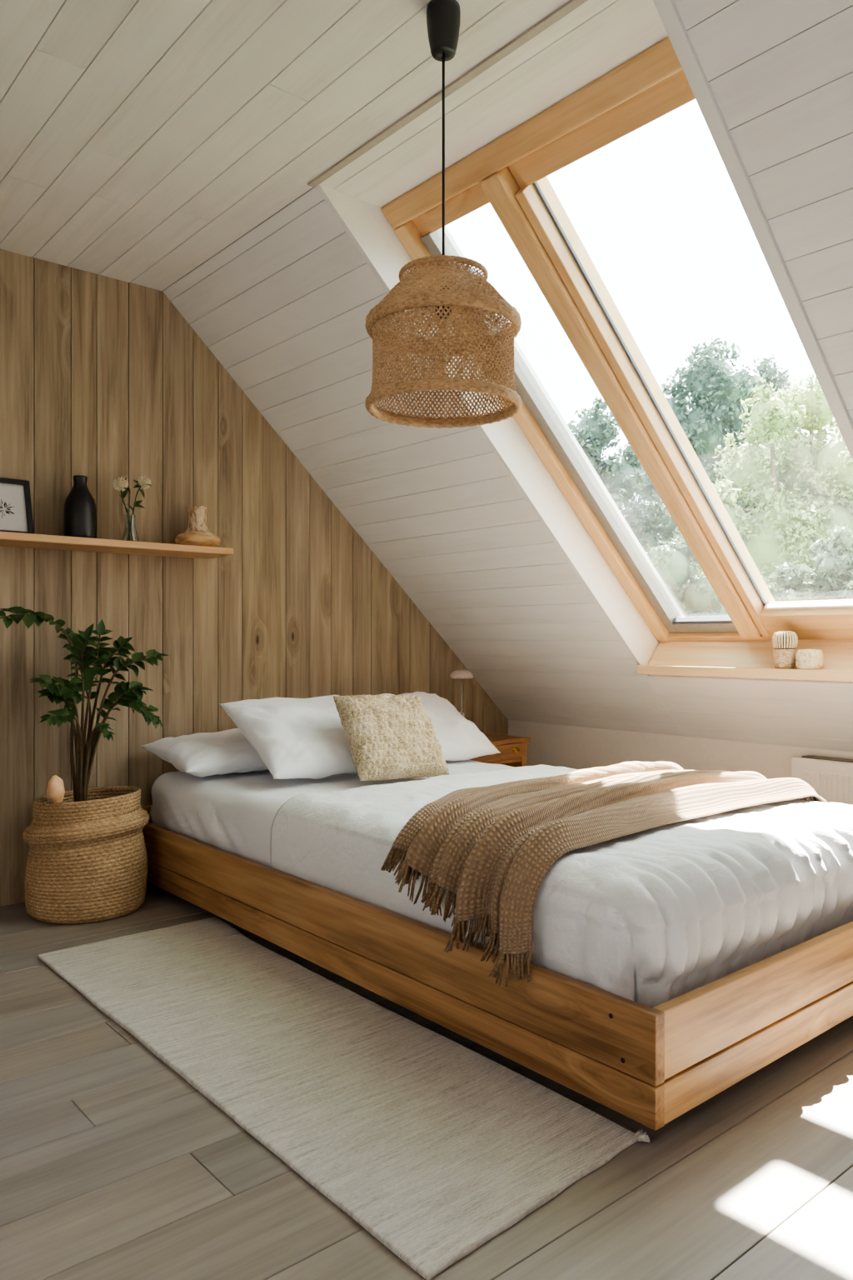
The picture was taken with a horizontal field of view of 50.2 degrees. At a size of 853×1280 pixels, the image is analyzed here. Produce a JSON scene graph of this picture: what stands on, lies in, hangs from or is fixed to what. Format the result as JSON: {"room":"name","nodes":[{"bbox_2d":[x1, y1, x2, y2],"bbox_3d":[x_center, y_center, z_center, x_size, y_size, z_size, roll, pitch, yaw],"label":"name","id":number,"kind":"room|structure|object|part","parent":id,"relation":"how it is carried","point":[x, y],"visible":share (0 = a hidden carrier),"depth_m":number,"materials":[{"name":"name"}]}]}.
{"room":"bedroom","nodes":[
{"label":"bedroom","id":0,"kind":"room"},
{"bbox_2d":[0,249,508,906],"bbox_3d":[-1.490,-0.283,3.568,5.245,2.666,0.092,0,0,-40],"label":"wall","id":1,"kind":"structure","parent":0,"point":[103,379],"depth_m":3.80,"materials":[{"name":"brown wood"}]},
{"bbox_2d":[0,531,233,559],"bbox_3d":[-1.732,-0.368,3.161,2.248,0.032,0.215,0,0,-40],"label":"wall shelf","id":2,"kind":"object","parent":1,"relation":"attached to","point":[7,538],"visible":1,"depth_m":3.52,"materials":[{"name":"brown wood"}]},
{"bbox_2d":[0,477,34,534],"bbox_3d":[-1.564,-0.493,3.351,0.210,0.223,0.082,0,0,-40],"label":"picture frame","id":3,"kind":"object","parent":2,"relation":"on","point":[16,512],"visible":0.88,"depth_m":3.38,"materials":[{"name":"wood"}]},
{"bbox_2d":[0,483,27,531],"bbox_3d":[-1.567,-0.494,3.354,0.170,0.182,0.057,0,0,-40],"label":"print","id":4,"kind":"object","parent":3,"relation":"attached to","point":[13,497],"depth_m":3.38},
{"bbox_2d":[64,475,96,538],"bbox_3d":[-1.337,-0.507,3.514,0.118,0.250,0.118,0,0,-40],"label":"bottle vase","id":5,"kind":"object","parent":2,"relation":"on","point":[80,510],"visible":0.89,"depth_m":3.47,"materials":[{"name":"black ceramic"}]},
{"bbox_2d":[175,505,220,546],"bbox_3d":[-0.963,-0.471,3.832,0.188,0.179,0.188,0,0,-40],"label":"vase","id":6,"kind":"object","parent":2,"relation":"on","point":[197,533],"visible":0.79,"depth_m":3.79,"materials":[{"name":"brown wood"}]},
{"bbox_3d":[-1.186,-0.441,3.643,0.068,0.118,0.068,0,0,-40],"label":"bud vase","id":7,"kind":"object","parent":2,"relation":"on","visible":0},
{"bbox_2d":[112,476,133,540],"bbox_3d":[-1.202,-0.519,3.605,0.078,0.256,0.062,0,0,-18],"label":"stem","id":8,"kind":"object","parent":7,"relation":"in","point":[121,483],"visible":1,"depth_m":3.60,"materials":[{"name":"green plant"}]},
{"bbox_3d":[-1.193,-0.504,3.623,0.006,0.225,0.058,0,0,39],"label":"stem","id":9,"kind":"part","parent":8,"relation":"part of","materials":[{"name":"green plant"}]},
{"bbox_2d":[127,485,130,540],"bbox_3d":[-1.205,-0.520,3.640,0.042,0.253,0.020,0,0,-8],"label":"stem","id":10,"kind":"object","parent":7,"relation":"in","point":[128,488],"visible":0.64,"depth_m":3.64,"materials":[{"name":"green plant"}]},
{"bbox_2d":[127,475,151,540],"bbox_3d":[-1.151,-0.526,3.646,0.096,0.269,0.058,0,0,-27],"label":"stem","id":11,"kind":"object","parent":7,"relation":"in","point":[144,482],"visible":1,"depth_m":3.64,"materials":[{"name":"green plant"}]},
{"bbox_3d":[-1.164,-0.512,3.644,0.066,0.242,0.023,0,0,-3],"label":"stem","id":12,"kind":"part","parent":11,"relation":"part of","materials":[{"name":"green plant"}]},
{"bbox_2d":[0,0,569,290],"bbox_3d":[-0.612,-1.526,0.883,3.110,0.120,5.239,0,0,-40],"label":"ceiling","id":13,"kind":"structure","parent":0,"point":[140,140],"depth_m":2.50,"materials":[{"name":"white wood"}]},
{"bbox_2d":[365,0,522,428],"bbox_3d":[0.039,-0.999,2.113,0.362,0.934,0.363,0,0,-40],"label":"pendant lamp","id":14,"kind":"object","parent":13,"relation":"hanging from","point":[443,17],"visible":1,"depth_m":2.01,"materials":[{"name":"brown wicker"}]},
{"bbox_3d":[0.039,-1.083,2.113,0.006,0.566,0.006,0,0,-40],"label":"cord","id":15,"kind":"part","parent":14,"relation":"part of","materials":[{"name":"black plastic"}]},
{"bbox_3d":[0.039,-0.699,2.113,0.348,0.292,0.348,0,0,-40],"label":"lamp shade","id":16,"kind":"part","parent":14,"relation":"part of","materials":[{"name":"wicker"}]},
{"bbox_2d":[0,881,852,1279],"bbox_3d":[0.183,1.040,1.558,5.195,0.080,5.239,0,0,-40],"label":"floor","id":17,"kind":"structure","parent":0,"point":[113,1166],"depth_m":1.68,"materials":[{"name":"grey wood"}]},
{"bbox_2d":[22,786,149,924],"bbox_3d":[-1.260,0.779,3.380,0.444,0.437,0.444,0,0,-8],"label":"woven basket","id":18,"kind":"object","parent":17,"relation":"on","point":[87,861],"visible":0.98,"depth_m":3.21,"materials":[{"name":"wicker"}]},
{"bbox_2d":[46,775,64,803],"bbox_3d":[-1.309,0.529,3.216,0.063,0.102,0.052,0,0,-40],"label":"ornament","id":19,"kind":"object","parent":18,"relation":"on","point":[55,792],"visible":1,"depth_m":3.20,"materials":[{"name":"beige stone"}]},
{"bbox_2d":[0,606,168,801],"bbox_3d":[-1.323,0.431,3.313,0.731,1.097,0.310,0,0,-40],"label":"potted plant","id":20,"kind":"object","parent":18,"relation":"in","point":[82,656],"visible":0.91,"depth_m":3.34,"materials":[{"name":"green plant"}]},
{"bbox_3d":[-1.389,0.275,3.199,0.374,0.732,0.139,0,0,-40],"label":"stem","id":21,"kind":"part","parent":20,"relation":"part of","materials":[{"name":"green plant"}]},
{"bbox_3d":[-1.311,0.394,3.272,0.146,0.493,0.089,0,0,-40],"label":"stem","id":22,"kind":"part","parent":20,"relation":"part of","materials":[{"name":"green plant"}]},
{"bbox_3d":[-1.286,0.452,3.271,0.033,0.376,0.155,0,0,19],"label":"stem","id":23,"kind":"part","parent":20,"relation":"part of","materials":[{"name":"green plant"}]},
{"bbox_3d":[-1.304,0.416,3.299,0.016,0.448,0.153,0,0,14],"label":"stem","id":24,"kind":"part","parent":20,"relation":"part of","materials":[{"name":"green plant"}]},
{"bbox_3d":[-1.256,0.320,3.318,0.019,0.641,0.109,0,0,-30],"label":"stem","id":25,"kind":"part","parent":20,"relation":"part of","materials":[{"name":"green plant"}]},
{"bbox_3d":[-1.290,0.323,3.420,0.058,0.634,0.060,0,0,-40],"label":"stem","id":26,"kind":"part","parent":20,"relation":"part of","materials":[{"name":"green plant"}]},
{"bbox_3d":[-1.248,0.311,3.374,0.085,0.659,0.015,0,0,16],"label":"stem","id":27,"kind":"part","parent":20,"relation":"part of","materials":[{"name":"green plant"}]},
{"bbox_3d":[-1.218,0.477,3.331,0.110,0.328,0.026,0,0,15],"label":"stem","id":28,"kind":"part","parent":20,"relation":"part of","materials":[{"name":"green plant"}]},
{"bbox_3d":[-1.241,0.331,3.470,0.018,0.619,0.173,0,0,37],"label":"stem","id":29,"kind":"part","parent":20,"relation":"part of","materials":[{"name":"green plant"}]},
{"bbox_3d":[-1.147,0.434,3.396,0.260,0.414,0.019,0,0,-18],"label":"stem","id":30,"kind":"part","parent":20,"relation":"part of","materials":[{"name":"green plant"}]},
{"bbox_3d":[-1.177,0.413,3.389,0.199,0.455,0.022,0,0,-14],"label":"stem","id":31,"kind":"part","parent":20,"relation":"part of","materials":[{"name":"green plant"}]},
{"bbox_3d":[-1.150,0.351,3.401,0.266,0.580,0.030,0,0,-14],"label":"stem","id":32,"kind":"part","parent":20,"relation":"part of","materials":[{"name":"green plant"}]},
{"bbox_2d":[37,916,649,1279],"bbox_3d":[-0.378,0.990,2.336,0.614,0.020,1.896,0,0,-40],"label":"rug","id":33,"kind":"object","parent":17,"relation":"on","point":[437,1147],"visible":1,"depth_m":1.99,"materials":[{"name":"beige fabric"}]},
{"bbox_2d":[140,805,852,1129],"bbox_3d":[0.160,0.843,3.213,1.440,0.315,2.571,0,0,-40],"label":"platform bed","id":34,"kind":"object","parent":17,"relation":"on","point":[652,1067],"visible":0.49,"depth_m":2.12,"materials":[{"name":"brown wood"}]},
{"bbox_3d":[-0.662,0.820,4.181,1.440,0.270,0.030,0,0,-40],"label":"headboard","id":35,"kind":"part","parent":34,"relation":"part of","materials":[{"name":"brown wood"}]},
{"bbox_2d":[149,760,514,867],"bbox_3d":[0.098,0.669,3.278,1.356,0.269,2.312,0,0,-40],"label":"mattress","id":36,"kind":"object","parent":34,"relation":"on","point":[233,812],"visible":0.16,"depth_m":3.36,"materials":[{"name":"white fabric"}]},
{"bbox_2d":[140,728,268,777],"bbox_3d":[-0.768,0.450,3.735,0.667,0.161,0.449,0,0,-40],"label":"bed pillow","id":37,"kind":"object","parent":36,"relation":"on","point":[200,754],"visible":0.58,"depth_m":3.55,"materials":[{"name":"white fabric"}]},
{"bbox_2d":[219,695,357,779],"bbox_3d":[-0.435,0.378,3.604,0.641,0.296,0.449,0,0,-40],"label":"bed pillow","id":38,"kind":"object","parent":36,"relation":"on","point":[293,737],"visible":0.63,"depth_m":3.45,"materials":[{"name":"white fabric"}]},
{"bbox_2d":[333,695,449,780],"bbox_3d":[-0.130,0.369,3.484,0.406,0.317,0.277,0,0,-34],"label":"throw cushion","id":39,"kind":"object","parent":36,"relation":"on","point":[392,737],"visible":1,"depth_m":3.42,"materials":[{"name":"beige fabric"}]},
{"bbox_2d":[375,691,500,760],"bbox_3d":[-0.019,0.387,4.049,0.573,0.296,0.438,0,0,-40],"label":"bed pillow","id":40,"kind":"object","parent":36,"relation":"on","point":[460,739],"visible":0.44,"depth_m":4.01,"materials":[{"name":"white fabric"}]},
{"bbox_2d":[270,764,852,1008],"bbox_3d":[0.417,0.707,2.905,1.370,0.439,1.718,0,0,-40],"label":"duvet","id":41,"kind":"object","parent":36,"relation":"on","point":[654,917],"visible":0.52,"depth_m":2.18,"materials":[{"name":"white fabric"}]},
{"bbox_2d":[380,760,827,987],"bbox_3d":[0.541,0.588,2.727,1.546,0.354,0.709,0,0,-40],"label":"throw blanket","id":42,"kind":"object","parent":41,"relation":"on","point":[492,848],"visible":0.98,"depth_m":2.30,"materials":[{"name":"brown fabric"}]},
{"bbox_3d":[-0.364,0.843,2.748,0.030,0.224,2.541,0,0,-40],"label":"panel","id":43,"kind":"part","parent":34,"relation":"part of","materials":[{"name":"brown wood"}]},
{"bbox_3d":[0.981,0.843,2.244,1.369,0.224,0.028,0,0,-40],"label":"foot panel","id":44,"kind":"part","parent":34,"relation":"part of","materials":[{"name":"brown wood"}]},
{"bbox_2d":[469,732,530,767],"bbox_3d":[0.238,0.752,4.690,0.461,0.496,0.405,0,0,-40],"label":"nightstand","id":45,"kind":"object","parent":17,"relation":"on","point":[513,749],"visible":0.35,"depth_m":4.63,"materials":[{"name":"brown wood"}]},
{"bbox_2d":[450,670,473,716],"bbox_3d":[0.180,0.328,4.677,0.121,0.352,0.121,0,0,-40],"label":"table lamp","id":46,"kind":"object","parent":45,"relation":"on","point":[457,674],"visible":0.56,"depth_m":4.64,"materials":[{"name":"metal"}]},
{"bbox_3d":[0.180,0.176,4.677,0.121,0.048,0.121,0,0,-40],"label":"lamp shade","id":47,"kind":"part","parent":46,"relation":"part of","materials":[{"name":"pink glass"}]},
{"bbox_3d":[0.342,0.567,4.559,0.374,0.076,0.018,0,0,-40],"label":"drawer","id":48,"kind":"part","parent":45,"relation":"part of","materials":[{"name":"brown wood"}]},
{"bbox_3d":[0.456,0.560,4.633,0.039,0.027,0.036,0,0,-40],"label":"handle","id":49,"kind":"part","parent":45,"relation":"part of","materials":[{"name":"gold metal"}]},
{"bbox_2d":[163,0,852,752],"bbox_3d":[1.387,-0.552,2.579,2.202,2.060,5.239,0,0,-40],"label":"wall","id":50,"kind":"structure","parent":0,"point":[284,307],"depth_m":3.69,"materials":[{"name":"white wood"}]},
{"bbox_2d":[307,0,588,187],"bbox_3d":[0.914,-1.464,1.415,0.025,0.011,3.976,0,0,-40],"label":"trim","id":51,"kind":"structure","parent":50,"relation":"attached to","point":[571,5],"depth_m":2.39,"materials":[{"name":"white wood"}]},
{"bbox_2d":[316,184,659,676],"bbox_3d":[0.385,-0.737,3.561,1.934,1.810,0.020,0,0,-40],"label":"window reveal","id":52,"kind":"structure","parent":50,"relation":"attached to","point":[366,224],"depth_m":3.58,"materials":[{"name":"white paint"}]},
{"bbox_2d":[320,0,668,207],"bbox_3d":[0.221,-1.516,2.584,0.440,0.100,1.296,0,0,-40],"label":"window reveal","id":53,"kind":"structure","parent":50,"relation":"attached to","point":[597,37],"depth_m":2.44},
{"bbox_2d":[381,36,682,229],"bbox_3d":[0.305,-1.482,2.656,0.146,0.149,1.256,0,0,-40],"label":"trim","id":54,"kind":"structure","parent":50,"relation":"attached to","point":[659,62],"depth_m":2.55,"materials":[{"name":"brown wood"}]},
{"bbox_2d":[394,166,761,640],"bbox_3d":[0.720,-0.751,3.495,1.759,1.619,0.514,0,0,-40],"label":"window","id":55,"kind":"structure","parent":50,"relation":"in","point":[666,610],"depth_m":3.46,"materials":[{"name":"brown wood"}]},
{"bbox_3d":[0.102,-1.434,2.991,0.097,0.097,0.370,0,0,-40],"label":"frame","id":56,"kind":"part","parent":55,"relation":"part of","materials":[{"name":"brown wood"}]},
{"bbox_3d":[0.509,-0.739,3.616,1.588,1.488,0.056,0,0,-40],"label":"frame","id":57,"kind":"part","parent":55,"relation":"part of","materials":[{"name":"brown wood"}]},
{"bbox_3d":[0.667,-0.748,3.437,1.418,1.320,0.340,0,0,-40],"label":"pane","id":58,"kind":"part","parent":55,"relation":"part of","materials":[{"name":"clear glass"}]},
{"bbox_2d":[508,69,852,640],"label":"window","id":59,"kind":"structure","parent":50,"relation":"in","point":[817,619],"depth_m":3.08,"materials":[{"name":"brown wood"}]},
{"bbox_3d":[0.529,-1.441,2.506,0.126,0.126,0.738,0,0,-40],"label":"frame","id":60,"kind":"part","parent":59,"relation":"part of","materials":[{"name":"brown wood"}]},
{"bbox_3d":[0.862,-0.732,3.251,1.528,1.435,0.033,0,0,-40],"label":"frame","id":61,"kind":"part","parent":59,"relation":"part of","materials":[{"name":"brown wood"}]},
{"bbox_3d":[1.592,-0.097,3.386,0.111,0.111,0.705,0,0,-40],"label":"frame","id":62,"kind":"part","parent":59,"relation":"part of","materials":[{"name":"beige wood"}]},
{"bbox_2d":[637,640,852,681],"bbox_3d":[1.411,0.068,3.594,0.217,0.163,1.248,0,0,-40],"label":"window sill","id":63,"kind":"structure","parent":50,"relation":"attached to","point":[747,659],"depth_m":3.71,"materials":[{"name":"beige wood"}]},
{"bbox_2d":[772,649,797,668],"bbox_3d":[1.387,0.072,3.525,0.093,0.075,0.091,0,0,-40],"label":"woven pot","id":64,"kind":"object","parent":63,"relation":"on","point":[783,658],"visible":0.91,"depth_m":3.49,"materials":[{"name":"beige wicker"}]},
{"bbox_2d":[772,630,798,649],"bbox_3d":[1.387,-0.001,3.524,0.094,0.069,0.092,0,0,-40],"label":"lid","id":65,"kind":"object","parent":64,"relation":"on","point":[781,639],"visible":1,"depth_m":3.49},
{"bbox_2d":[795,649,824,669],"bbox_3d":[1.450,0.072,3.451,0.103,0.076,0.103,0,0,-40],"label":"woven pot","id":66,"kind":"object","parent":63,"relation":"on","point":[805,658],"visible":1,"depth_m":3.41,"materials":[{"name":"beige wicker"}]},
{"bbox_2d":[653,0,852,459],"bbox_3d":[1.141,-0.644,2.526,1.764,1.642,0.036,0,0,-40],"label":"trim","id":67,"kind":"structure","parent":50,"relation":"attached to","point":[667,9],"depth_m":2.23,"materials":[{"name":"white paint"}]},
{"bbox_2d":[508,720,852,779],"bbox_3d":[2.163,0.722,3.224,0.080,0.656,5.219,0,0,-40],"label":"wall","id":68,"kind":"structure","parent":0,"point":[555,745],"depth_m":4.44,"materials":[{"name":"white paint"}]},
{"bbox_2d":[791,755,852,804],"bbox_3d":[1.920,0.741,3.370,0.097,0.519,1.155,0,0,-40],"label":"radiator","id":69,"kind":"object","parent":68,"relation":"attached to","point":[832,778],"visible":0.47,"depth_m":3.67,"materials":[{"name":"metal"}]},
{"bbox_2d":[801,755,852,762],"bbox_3d":[1.934,0.493,3.365,0.064,0.024,1.110,0,0,-40],"label":"grille","id":70,"kind":"object","parent":69,"relation":"attached to","point":[809,758],"depth_m":3.70,"materials":[{"name":"white metal"}]},
{"label":"outside","id":71,"kind":"structure","parent":0,"visible":0},
{"bbox_3d":[26.327,4.100,42.005,85.500,0.200,110.000,0,0,-40],"label":"ground","id":72,"kind":"structure","parent":71,"visible":0},
{"bbox_2d":[567,396,671,549],"bbox_3d":[2.271,0.158,13.973,3.351,7.709,2.165,0,0,-40],"label":"tree","id":73,"kind":"object","parent":72,"relation":"on","point":[622,477],"visible":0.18,"depth_m":13.88,"materials":[{"name":"green plant"}]},
{"bbox_2d":[642,526,724,611],"bbox_3d":[2.828,1.278,11.250,2.757,5.487,1.477,0,0,4],"label":"tree","id":74,"kind":"object","parent":72,"relation":"on","point":[670,561],"visible":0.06,"depth_m":11.01,"materials":[{"name":"green plant"}]},
{"bbox_2d":[623,336,801,584],"bbox_3d":[5.338,-0.838,16.960,4.704,9.692,3.058,0,0,-8],"label":"tree","id":75,"kind":"object","parent":72,"relation":"on","point":[716,389],"visible":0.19,"depth_m":16.55,"materials":[{"name":"green plant"}]},
{"bbox_2d":[687,373,852,582],"bbox_3d":[5.335,0.056,12.931,3.628,7.931,2.524,0,0,-6],"label":"tree","id":76,"kind":"object","parent":72,"relation":"on","point":[801,487],"visible":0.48,"depth_m":12.45,"materials":[{"name":"green plant"}]},
{"bbox_2d":[720,524,852,614],"bbox_3d":[3.501,1.487,8.210,2.108,5.078,1.226,0,0,2],"label":"tree","id":77,"kind":"object","parent":72,"relation":"on","point":[833,580],"visible":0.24,"depth_m":8.18,"materials":[{"name":"green plant"}]}
]}

